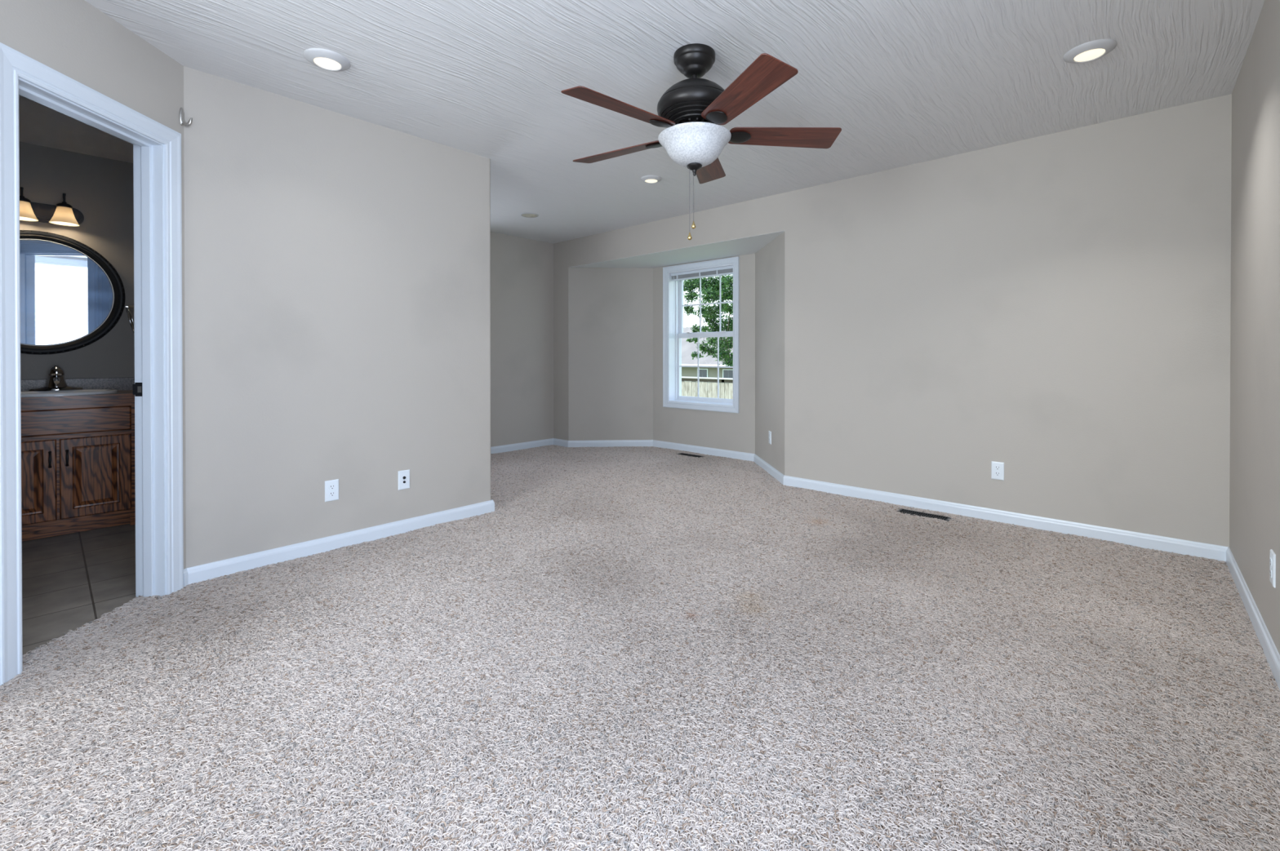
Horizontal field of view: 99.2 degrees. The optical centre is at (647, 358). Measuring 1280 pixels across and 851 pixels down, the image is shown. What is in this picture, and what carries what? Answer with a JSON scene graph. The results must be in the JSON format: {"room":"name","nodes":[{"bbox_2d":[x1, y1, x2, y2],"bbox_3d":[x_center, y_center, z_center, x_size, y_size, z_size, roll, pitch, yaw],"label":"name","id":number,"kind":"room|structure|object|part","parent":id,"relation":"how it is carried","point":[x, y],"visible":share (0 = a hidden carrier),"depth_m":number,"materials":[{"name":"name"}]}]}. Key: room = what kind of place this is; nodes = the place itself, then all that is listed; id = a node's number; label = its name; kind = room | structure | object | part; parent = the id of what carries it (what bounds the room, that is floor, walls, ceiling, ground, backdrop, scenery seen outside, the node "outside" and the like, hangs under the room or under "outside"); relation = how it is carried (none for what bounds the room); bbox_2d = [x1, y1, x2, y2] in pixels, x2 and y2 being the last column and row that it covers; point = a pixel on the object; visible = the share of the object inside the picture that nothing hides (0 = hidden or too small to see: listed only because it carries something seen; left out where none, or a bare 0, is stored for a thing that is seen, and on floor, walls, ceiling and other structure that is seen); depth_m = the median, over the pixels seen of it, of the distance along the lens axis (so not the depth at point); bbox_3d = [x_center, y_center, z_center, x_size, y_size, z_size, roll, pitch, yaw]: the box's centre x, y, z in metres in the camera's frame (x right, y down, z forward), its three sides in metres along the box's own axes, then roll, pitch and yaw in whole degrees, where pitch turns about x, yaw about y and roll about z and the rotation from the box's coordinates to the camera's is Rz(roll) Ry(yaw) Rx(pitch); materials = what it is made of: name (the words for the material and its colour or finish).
{"room":"empty bedroom","nodes":[
{"label":"empty bedroom","id":0,"kind":"room"},
{"bbox_2d":[22,524,136,654],"bbox_3d":[-3.209,1.099,2.350,2.654,0.056,1.775,0,0,42],"label":"floor","id":1,"kind":"structure","parent":0,"point":[71,580],"depth_m":2.63,"materials":[{"name":"tile"}]},
{"bbox_2d":[21,399,135,541],"bbox_3d":[-3.670,0.659,3.391,0.568,0.806,0.750,0,0,42],"label":"vanity cabinet","id":2,"kind":"object","parent":1,"relation":"on","point":[77,458],"visible":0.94,"depth_m":3.29,"materials":[{"name":"brown wood"}]},
{"bbox_3d":[-3.597,0.716,3.108,0.019,0.478,0.310,0,0,42],"label":"door","id":3,"kind":"part","parent":2,"relation":"part of","materials":[{"name":"brown wood"}]},
{"bbox_3d":[-3.493,0.592,3.187,0.033,0.100,0.014,0,0,42],"label":"handle","id":4,"kind":"part","parent":2,"relation":"part of","materials":[{"name":"black metal"}]},
{"bbox_3d":[-3.447,0.592,3.238,0.033,0.100,0.014,0,0,42],"label":"handle","id":5,"kind":"part","parent":2,"relation":"part of","materials":[{"name":"black metal"}]},
{"bbox_3d":[-3.489,0.375,3.226,0.019,0.152,0.632,0,0,42],"label":"drawer","id":6,"kind":"part","parent":2,"relation":"part of","materials":[{"name":"brown wood"}]},
{"bbox_2d":[20,377,134,404],"bbox_3d":[-3.669,0.195,3.408,0.545,0.122,0.804,0,0,42],"label":"countertop","id":7,"kind":"structure","parent":2,"relation":"on","point":[124,386],"depth_m":3.50,"materials":[{"name":"stone"}]},
{"bbox_2d":[28,365,83,391],"bbox_3d":[-3.802,0.122,3.501,0.188,0.160,0.189,0,0,-5],"label":"faucet","id":8,"kind":"object","parent":7,"relation":"on","point":[56,381],"visible":1,"depth_m":3.48,"materials":[{"name":"silver metal"}]},
{"bbox_3d":[-3.751,0.140,3.461,0.123,0.052,0.040,0,0,42],"label":"spout","id":9,"kind":"part","parent":8,"relation":"part of","materials":[{"name":"silver metal"}]},
{"bbox_3d":[-3.802,0.078,3.507,0.076,0.072,0.076,0,0,42],"label":"handle","id":10,"kind":"part","parent":8,"relation":"part of","materials":[{"name":"silver metal"}]},
{"bbox_2d":[20,389,118,397],"bbox_3d":[-3.663,0.288,3.383,0.436,0.168,0.545,0,0,42],"label":"sink","id":11,"kind":"object","parent":7,"relation":"in","point":[80,392],"visible":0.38,"depth_m":3.40,"materials":[{"name":"white ceramic"}]},
{"bbox_3d":[-3.381,0.715,3.347,0.019,0.478,0.310,0,0,42],"label":"door","id":12,"kind":"part","parent":2,"relation":"part of","materials":[{"name":"brown wood"}]},
{"bbox_2d":[0,0,186,568],"bbox_3d":[-2.206,-0.131,1.962,0.120,2.520,1.200,0,0,-3],"label":"wall","id":13,"kind":"structure","parent":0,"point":[73,38],"depth_m":2.16,"materials":[{"name":"paint"}]},
{"bbox_2d":[0,42,183,685],"bbox_3d":[-2.215,0.029,2.148,0.160,2.138,0.760,0,0,-3],"label":"door frame","id":14,"kind":"structure","parent":13,"relation":"attached to","point":[157,388],"depth_m":2.43,"materials":[{"name":"white wood"}]},
{"bbox_3d":[-2.285,0.029,2.145,0.020,2.138,0.760,0,0,-3],"label":"bathroom casing","id":15,"kind":"part","parent":14,"relation":"part of","materials":[{"name":"white wood"}]},
{"bbox_3d":[-2.279,0.137,2.442,0.045,0.062,0.009,0,0,-3],"label":"strike plate","id":16,"kind":"part","parent":14,"relation":"part of","materials":[{"name":"black metal"}]},
{"bbox_2d":[179,107,192,126],"bbox_3d":[-2.151,-1.130,2.546,0.049,0.086,0.025,0,0,-3],"label":"wall hook","id":17,"kind":"object","parent":13,"relation":"attached to","point":[182,121],"visible":1,"depth_m":2.54,"materials":[{"name":"silver metal"}]},
{"bbox_3d":[-2.171,-1.131,2.545,0.009,0.084,0.025,0,0,-3],"label":"plate","id":18,"kind":"part","parent":17,"relation":"part of","materials":[{"name":"silver metal"}]},
{"bbox_2d":[183,568,188,586],"bbox_3d":[-2.168,1.042,2.557,0.013,0.108,0.028,0,0,-3],"label":"baseboard","id":19,"kind":"structure","parent":13,"relation":"attached to","point":[185,571],"depth_m":2.56,"materials":[{"name":"white wood"}]},
{"bbox_2d":[18,142,553,447],"bbox_3d":[-3.001,-0.145,4.643,0.120,2.520,5.668,0,0,42],"label":"wall","id":20,"kind":"structure","parent":0,"point":[101,188],"depth_m":3.85,"materials":[{"name":"paint"}]},
{"bbox_2d":[19,186,84,226],"bbox_3d":[-3.848,-0.971,3.474,0.183,0.196,0.364,0,0,42],"label":"vanity light","id":21,"kind":"object","parent":20,"relation":"attached to","point":[64,214],"visible":0.83,"depth_m":3.50,"materials":[{"name":"beige glass"}]},
{"bbox_3d":[-3.892,-0.926,3.392,0.138,0.108,0.138,0,0,42],"label":"lamp shade","id":22,"kind":"part","parent":21,"relation":"part of","materials":[{"name":"beige glass"}]},
{"bbox_3d":[-3.905,-0.944,3.525,0.031,0.120,0.364,0,0,42],"label":"plate","id":23,"kind":"part","parent":21,"relation":"part of","materials":[{"name":"black metal"}]},
{"bbox_3d":[-3.771,-0.927,3.526,0.138,0.108,0.138,0,0,42],"label":"lamp shade","id":24,"kind":"part","parent":21,"relation":"part of","materials":[{"name":"beige glass"}]},
{"bbox_2d":[19,230,125,355],"bbox_3d":[-3.916,-0.426,3.514,0.032,0.798,0.798,0,0,42],"label":"wall mirror","id":25,"kind":"object","parent":20,"relation":"attached to","point":[72,296],"visible":0.88,"depth_m":3.59,"materials":[{"name":"black paint"}]},
{"bbox_2d":[20,377,134,391],"bbox_3d":[-3.682,0.178,3.419,0.511,0.088,0.804,0,0,42],"label":"backsplash","id":26,"kind":"structure","parent":20,"relation":"attached to","point":[117,384],"depth_m":3.69,"materials":[{"name":"stone"}]},
{"bbox_2d":[490,438,553,453],"bbox_3d":[-1.825,1.024,5.851,0.013,0.108,2.066,0,0,42],"label":"baseboard","id":27,"kind":"structure","parent":20,"relation":"attached to","point":[506,448],"depth_m":6.26,"materials":[{"name":"white wood"}]},
{"bbox_2d":[183,66,490,568],"bbox_3d":[-2.382,-0.141,3.826,1.995,2.520,1.676,0,0,42],"label":"wall","id":28,"kind":"structure","parent":0,"point":[337,266],"depth_m":2.99,"materials":[{"name":"paint"}]},
{"bbox_2d":[324,479,338,502],"bbox_3d":[-1.754,0.733,3.031,0.008,0.115,0.070,0,0,42],"label":"wall outlet","id":29,"kind":"object","parent":28,"relation":"attached to","point":[331,487],"visible":1,"depth_m":3.03,"materials":[{"name":"white plastic"}]},
{"bbox_2d":[328,491,335,497],"bbox_3d":[-1.752,0.752,3.029,0.003,0.027,0.033,0,0,42],"label":"receptacle","id":30,"kind":"object","parent":29,"relation":"attached to","point":[331,494],"depth_m":3.03,"materials":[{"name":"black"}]},
{"bbox_2d":[328,484,335,489],"bbox_3d":[-1.752,0.714,3.029,0.003,0.027,0.033,0,0,42],"label":"receptacle","id":31,"kind":"object","parent":29,"relation":"attached to","point":[331,486],"depth_m":3.03,"materials":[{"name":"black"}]},
{"bbox_2d":[186,500,494,584],"bbox_3d":[-1.618,1.038,3.179,0.013,0.108,1.650,0,0,42],"label":"baseboard","id":32,"kind":"structure","parent":28,"relation":"attached to","point":[197,574],"depth_m":3.01,"materials":[{"name":"white wood"}]},
{"bbox_2d":[398,469,409,490],"bbox_3d":[-1.483,0.740,3.326,0.014,0.115,0.070,0,0,42],"label":"cable plate","id":33,"kind":"object","parent":28,"relation":"attached to","point":[403,476],"visible":1,"depth_m":3.32,"materials":[{"name":"white plastic"}]},
{"bbox_2d":[568,267,653,440],"bbox_3d":[-0.408,-0.037,6.516,1.050,2.282,0.120,0,0,-3],"label":"wall","id":34,"kind":"structure","parent":0,"point":[611,309],"depth_m":6.45,"materials":[{"name":"paint"}]},
{"bbox_2d":[568,440,653,448],"bbox_3d":[-0.432,1.020,6.453,1.005,0.108,0.013,0,0,-3],"label":"baseboard","id":35,"kind":"structure","parent":34,"relation":"attached to","point":[612,443],"depth_m":6.45,"materials":[{"name":"white wood"}]},
{"bbox_2d":[18,0,1264,244],"bbox_3d":[-1.578,-1.431,1.922,6.032,0.120,7.948,0,0,42],"label":"ceiling","id":36,"kind":"structure","parent":0,"point":[904,82],"depth_m":2.62,"materials":[{"name":"white paint"}]},
{"bbox_2d":[303,48,350,71],"bbox_3d":[-1.469,-1.364,2.502,0.187,0.021,0.187,0,0,42],"label":"recessed light","id":37,"kind":"object","parent":36,"relation":"in","point":[324,59],"visible":1,"depth_m":2.47,"materials":[{"name":"grey plastic"}]},
{"bbox_2d":[520,213,538,217],"bbox_3d":[-1.137,-1.383,5.267,0.172,0.012,0.172,0,0,42],"label":"recessed light","id":38,"kind":"object","parent":36,"relation":"in","point":[523,215],"visible":1,"depth_m":5.24,"materials":[{"name":"grey"}]},
{"bbox_2d":[640,175,662,183],"bbox_3d":[0.030,-1.373,4.184,0.161,0.021,0.161,0,0,42],"label":"recessed light","id":39,"kind":"object","parent":36,"relation":"in","point":[646,179],"visible":1,"depth_m":4.15,"materials":[{"name":"grey"}]},
{"bbox_2d":[560,43,841,239],"bbox_3d":[0.182,-0.956,2.464,1.277,0.838,1.270,0,0,42],"label":"ceiling fan","id":40,"kind":"object","parent":36,"relation":"hanging from","point":[693,110],"visible":1,"depth_m":2.36,"materials":[{"name":"brown wood"}]},
{"bbox_3d":[-0.131,-1.017,2.685,0.504,0.006,0.154,0,13,32],"label":"blade","id":41,"kind":"part","parent":40,"relation":"part of","materials":[{"name":"brown wood"}]},
{"bbox_3d":[-0.098,-1.014,2.208,0.504,0.006,0.154,0,13,-40],"label":"blade","id":42,"kind":"part","parent":40,"relation":"part of","materials":[{"name":"brown wood"}]},
{"bbox_3d":[0.072,-1.035,2.553,0.189,0.066,0.086,0,13,32],"label":"blade arm","id":43,"kind":"part","parent":40,"relation":"part of","materials":[{"name":"brown metal"}]},
{"bbox_3d":[0.090,-1.034,2.360,0.189,0.066,0.086,0,13,-40],"label":"blade arm","id":44,"kind":"part","parent":40,"relation":"part of","materials":[{"name":"brown metal"}]},
{"bbox_3d":[0.210,-0.733,2.471,0.002,0.216,0.003,0,0,42],"label":"pull chain","id":45,"kind":"part","parent":40,"relation":"part of","materials":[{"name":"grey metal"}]},
{"bbox_3d":[0.214,-0.942,2.470,0.329,0.130,0.329,0,0,42],"label":"lamp shade","id":46,"kind":"part","parent":40,"relation":"part of","materials":[{"name":"white glass"}]},
{"bbox_3d":[0.313,-1.018,2.864,0.154,0.006,0.504,-13,-3,14],"label":"blade","id":47,"kind":"part","parent":40,"relation":"part of","materials":[{"name":"brown wood"}]},
{"bbox_3d":[0.279,-1.034,2.318,0.086,0.066,0.189,14,-5,-21],"label":"blade arm","id":48,"kind":"part","parent":40,"relation":"part of","materials":[{"name":"brown metal"}]},
{"bbox_3d":[0.378,-1.035,2.485,0.189,0.066,0.086,0,-13,-4],"label":"blade arm","id":49,"kind":"part","parent":40,"relation":"part of","materials":[{"name":"brown metal"}]},
{"bbox_3d":[0.366,-1.014,2.092,0.154,0.006,0.504,14,-5,-21],"label":"blade","id":50,"kind":"part","parent":40,"relation":"part of","materials":[{"name":"brown wood"}]},
{"bbox_3d":[0.620,-1.016,2.497,0.504,0.006,0.154,0,-13,-4],"label":"blade","id":51,"kind":"part","parent":40,"relation":"part of","materials":[{"name":"brown wood"}]},
{"bbox_2d":[1062,39,1116,63],"bbox_3d":[1.976,-1.365,2.435,0.187,0.021,0.187,0,0,42],"label":"recessed light","id":52,"kind":"object","parent":36,"relation":"in","point":[1093,50],"visible":1,"depth_m":2.41,"materials":[{"name":"grey plastic"}]},
{"bbox_2d":[569,231,784,268],"bbox_3d":[0.380,-1.174,5.784,3.000,0.202,0.806,0,0,42],"label":"ceiling","id":53,"kind":"structure","parent":0,"point":[749,245],"depth_m":5.58,"materials":[{"name":"white paint"}]},
{"bbox_2d":[653,253,755,453],"bbox_3d":[0.664,-0.036,6.104,1.586,2.282,0.240,0,0,42],"label":"wall","id":54,"kind":"structure","parent":0,"point":[735,432],"depth_m":5.83,"materials":[{"name":"paint"}]},
{"bbox_2d":[662,257,739,413],"bbox_3d":[0.648,-0.250,6.101,1.028,1.628,0.255,0,0,42],"label":"window","id":55,"kind":"structure","parent":54,"relation":"in","point":[673,302],"depth_m":6.27,"materials":[{"name":"white"}]},
{"bbox_2d":[671,266,733,337],"bbox_3d":[0.607,-0.621,6.054,0.864,0.733,0.045,0,0,42],"label":"window blind","id":56,"kind":"object","parent":55,"relation":"attached to","point":[728,270],"visible":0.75,"depth_m":6.04,"materials":[{"name":"white plastic"}]},
{"bbox_3d":[0.302,-0.611,6.305,0.019,0.710,0.007,0,0,42],"label":"lift cord","id":57,"kind":"part","parent":56,"relation":"part of","materials":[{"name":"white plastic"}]},
{"bbox_3d":[0.608,-0.909,6.054,0.858,0.019,0.030,0,0,42],"label":"rail","id":58,"kind":"part","parent":56,"relation":"part of","materials":[{"name":"white plastic"}]},
{"bbox_3d":[0.684,0.102,6.143,0.876,0.795,0.030,0,0,42],"label":"sash","id":59,"kind":"part","parent":55,"relation":"part of","materials":[{"name":"white plastic"}]},
{"bbox_3d":[0.711,-0.621,6.169,0.876,0.740,0.030,0,0,42],"label":"sash","id":60,"kind":"part","parent":55,"relation":"part of","materials":[{"name":"clear glass"}]},
{"bbox_2d":[653,440,754,462],"bbox_3d":[0.579,1.022,6.016,1.386,0.108,0.013,0,0,42],"label":"baseboard","id":61,"kind":"structure","parent":54,"relation":"attached to","point":[700,450],"depth_m":5.95,"materials":[{"name":"white wood"}]},
{"bbox_2d":[755,231,784,475],"bbox_3d":[1.182,-0.030,5.080,0.120,2.282,1.050,0,0,-3],"label":"wall","id":62,"kind":"structure","parent":0,"point":[770,260],"depth_m":4.99,"materials":[{"name":"paint"}]},
{"bbox_2d":[753,453,784,484],"bbox_3d":[1.117,1.027,5.054,0.013,0.108,1.005,0,0,-3],"label":"baseboard","id":63,"kind":"structure","parent":62,"relation":"attached to","point":[766,467],"depth_m":4.97,"materials":[{"name":"white wood"}]},
{"bbox_2d":[768,431,771,444],"bbox_3d":[1.123,0.722,4.992,0.008,0.115,0.070,0,0,-3],"label":"wall outlet","id":64,"kind":"object","parent":62,"relation":"attached to","point":[770,433],"visible":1,"depth_m":4.97,"materials":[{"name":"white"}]},
{"bbox_2d":[553,93,1231,546],"bbox_3d":[0.992,-0.148,4.774,5.872,2.520,0.120,0,0,42],"label":"wall","id":65,"kind":"structure","parent":0,"point":[1055,308],"depth_m":3.44,"materials":[{"name":"paint"}]},
{"bbox_2d":[553,438,568,447],"bbox_3d":[-1.035,1.020,6.522,0.285,0.108,0.013,0,0,42],"label":"baseboard","id":66,"kind":"structure","parent":65,"relation":"attached to","point":[560,442],"depth_m":6.52,"materials":[{"name":"white wood"}]},
{"bbox_2d":[991,461,1004,480],"bbox_3d":[2.273,0.727,3.535,0.070,0.115,0.008,0,0,42],"label":"wall outlet","id":67,"kind":"object","parent":65,"relation":"attached to","point":[997,468],"visible":1,"depth_m":3.53,"materials":[{"name":"white plastic"}]},
{"bbox_2d":[994,471,1000,476],"bbox_3d":[2.271,0.747,3.534,0.033,0.027,0.003,0,0,42],"label":"receptacle","id":68,"kind":"object","parent":67,"relation":"attached to","point":[996,473],"depth_m":3.53,"materials":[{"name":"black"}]},
{"bbox_2d":[994,466,1000,470],"bbox_3d":[2.271,0.708,3.533,0.033,0.027,0.003,0,0,42],"label":"receptacle","id":69,"kind":"object","parent":67,"relation":"attached to","point":[996,468],"depth_m":3.53,"materials":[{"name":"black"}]},
{"bbox_2d":[783,475,1227,563],"bbox_3d":[2.088,1.034,3.700,2.556,0.108,0.013,0,0,42],"label":"baseboard","id":70,"kind":"structure","parent":65,"relation":"attached to","point":[1183,547],"depth_m":3.42,"materials":[{"name":"white wood"}]},
{"bbox_2d":[1229,0,1279,654],"bbox_3d":[0.563,-0.121,0.008,0.120,2.520,7.768,0,0,42],"label":"wall","id":71,"kind":"structure","parent":0,"point":[1255,317],"depth_m":2.18,"materials":[{"name":"paint"}]},
{"bbox_2d":[1226,546,1279,690],"bbox_3d":[1.294,1.049,0.924,0.013,0.108,5.198,0,0,42],"label":"baseboard","id":72,"kind":"structure","parent":71,"relation":"attached to","point":[1270,651],"depth_m":2.13,"materials":[{"name":"white"}]},
{"bbox_2d":[1269,549,1275,587],"bbox_3d":[2.192,0.735,1.912,0.008,0.115,0.070,0,0,42],"label":"wall outlet","id":73,"kind":"object","parent":71,"relation":"attached to","point":[1273,556],"visible":1,"depth_m":1.89,"materials":[{"name":"white plastic"}]},
{"bbox_3d":[-1.341,1.114,2.198,5.632,0.026,8.255,0,0,42],"label":"floor","id":74,"kind":"structure","parent":0,"visible":0},
{"bbox_2d":[0,444,1279,850],"bbox_3d":[-1.341,1.094,2.198,5.632,0.013,8.255,0,0,42],"label":"carpet","id":75,"kind":"object","parent":74,"relation":"on","point":[637,648],"visible":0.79,"depth_m":1.76,"materials":[{"name":"beige carpet"}]},
{"bbox_2d":[677,453,704,457],"bbox_3d":[0.467,1.062,5.905,0.336,0.032,0.116,0,0,42],"label":"floor vent","id":76,"kind":"object","parent":75,"relation":"on","point":[681,454],"visible":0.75,"depth_m":5.92,"materials":[{"name":"brown metal"}]},
{"bbox_2d":[897,508,951,521],"bbox_3d":[1.873,1.073,3.698,0.336,0.032,0.116,0,0,42],"label":"floor vent","id":77,"kind":"object","parent":75,"relation":"on","point":[904,511],"visible":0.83,"depth_m":3.71,"materials":[{"name":"brown metal"}]},
{"bbox_3d":[-2.889,-0.138,3.316,1.825,2.520,0.100,0,0,42],"label":"wall","id":78,"kind":"structure","parent":0,"visible":0},
{"bbox_2d":[125,305,134,333],"bbox_3d":[-3.501,-0.271,3.731,0.165,0.212,0.105,0,0,42],"label":"towel ring","id":79,"kind":"object","parent":78,"relation":"attached to","point":[127,307],"visible":0.72,"depth_m":3.71,"materials":[{"name":"silver metal"}]},
{"bbox_3d":[-3.501,-0.353,3.730,0.048,0.048,0.105,0,0,42],"label":"post","id":80,"kind":"part","parent":79,"relation":"part of","materials":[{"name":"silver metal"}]},
{"label":"outside","id":81,"kind":"structure","parent":0,"visible":0},
{"bbox_3d":[4.617,2.365,29.736,57.000,0.100,39.700,0,0,42],"label":"ground","id":82,"kind":"structure","parent":81,"visible":0},
{"bbox_2d":[681,326,733,377],"bbox_3d":[5.877,0.272,32.986,20.500,4.650,8.970,0,0,42],"label":"house","id":83,"kind":"structure","parent":82,"relation":"on","point":[687,348],"depth_m":30.51,"materials":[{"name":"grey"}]},
{"bbox_3d":[3.057,1.158,30.242,0.600,1.110,0.020,0,0,42],"label":"pane","id":84,"kind":"part","parent":83,"relation":"part of","materials":[{"name":"grey glass"}]},
{"bbox_3d":[4.319,1.164,29.102,0.600,1.110,0.020,0,0,42],"label":"pane","id":85,"kind":"part","parent":83,"relation":"part of","materials":[{"name":"grey glass"}]},
{"bbox_2d":[681,376,733,399],"bbox_3d":[2.099,1.470,15.666,14.122,1.845,0.190,0,0,42],"label":"fence","id":86,"kind":"object","parent":82,"relation":"on","point":[708,387],"visible":0.02,"depth_m":15.94,"materials":[{"name":"white wood"}]},
{"bbox_3d":[2.073,0.643,15.724,14.000,0.100,0.050,0,0,42],"label":"rail","id":87,"kind":"part","parent":86,"relation":"part of","materials":[{"name":"white wood"}]},
{"bbox_3d":[2.030,0.568,15.676,14.000,0.040,0.120,0,0,42],"label":"cap rail","id":88,"kind":"part","parent":86,"relation":"part of","materials":[{"name":"grey wood"}]},
{"bbox_2d":[683,274,733,366],"bbox_3d":[2.746,-0.899,10.142,2.928,6.652,5.384,0,0,-38],"label":"maple tree","id":89,"kind":"object","parent":82,"relation":"on","point":[710,289],"visible":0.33,"depth_m":10.93,"materials":[{"name":"green plant"}]}
]}

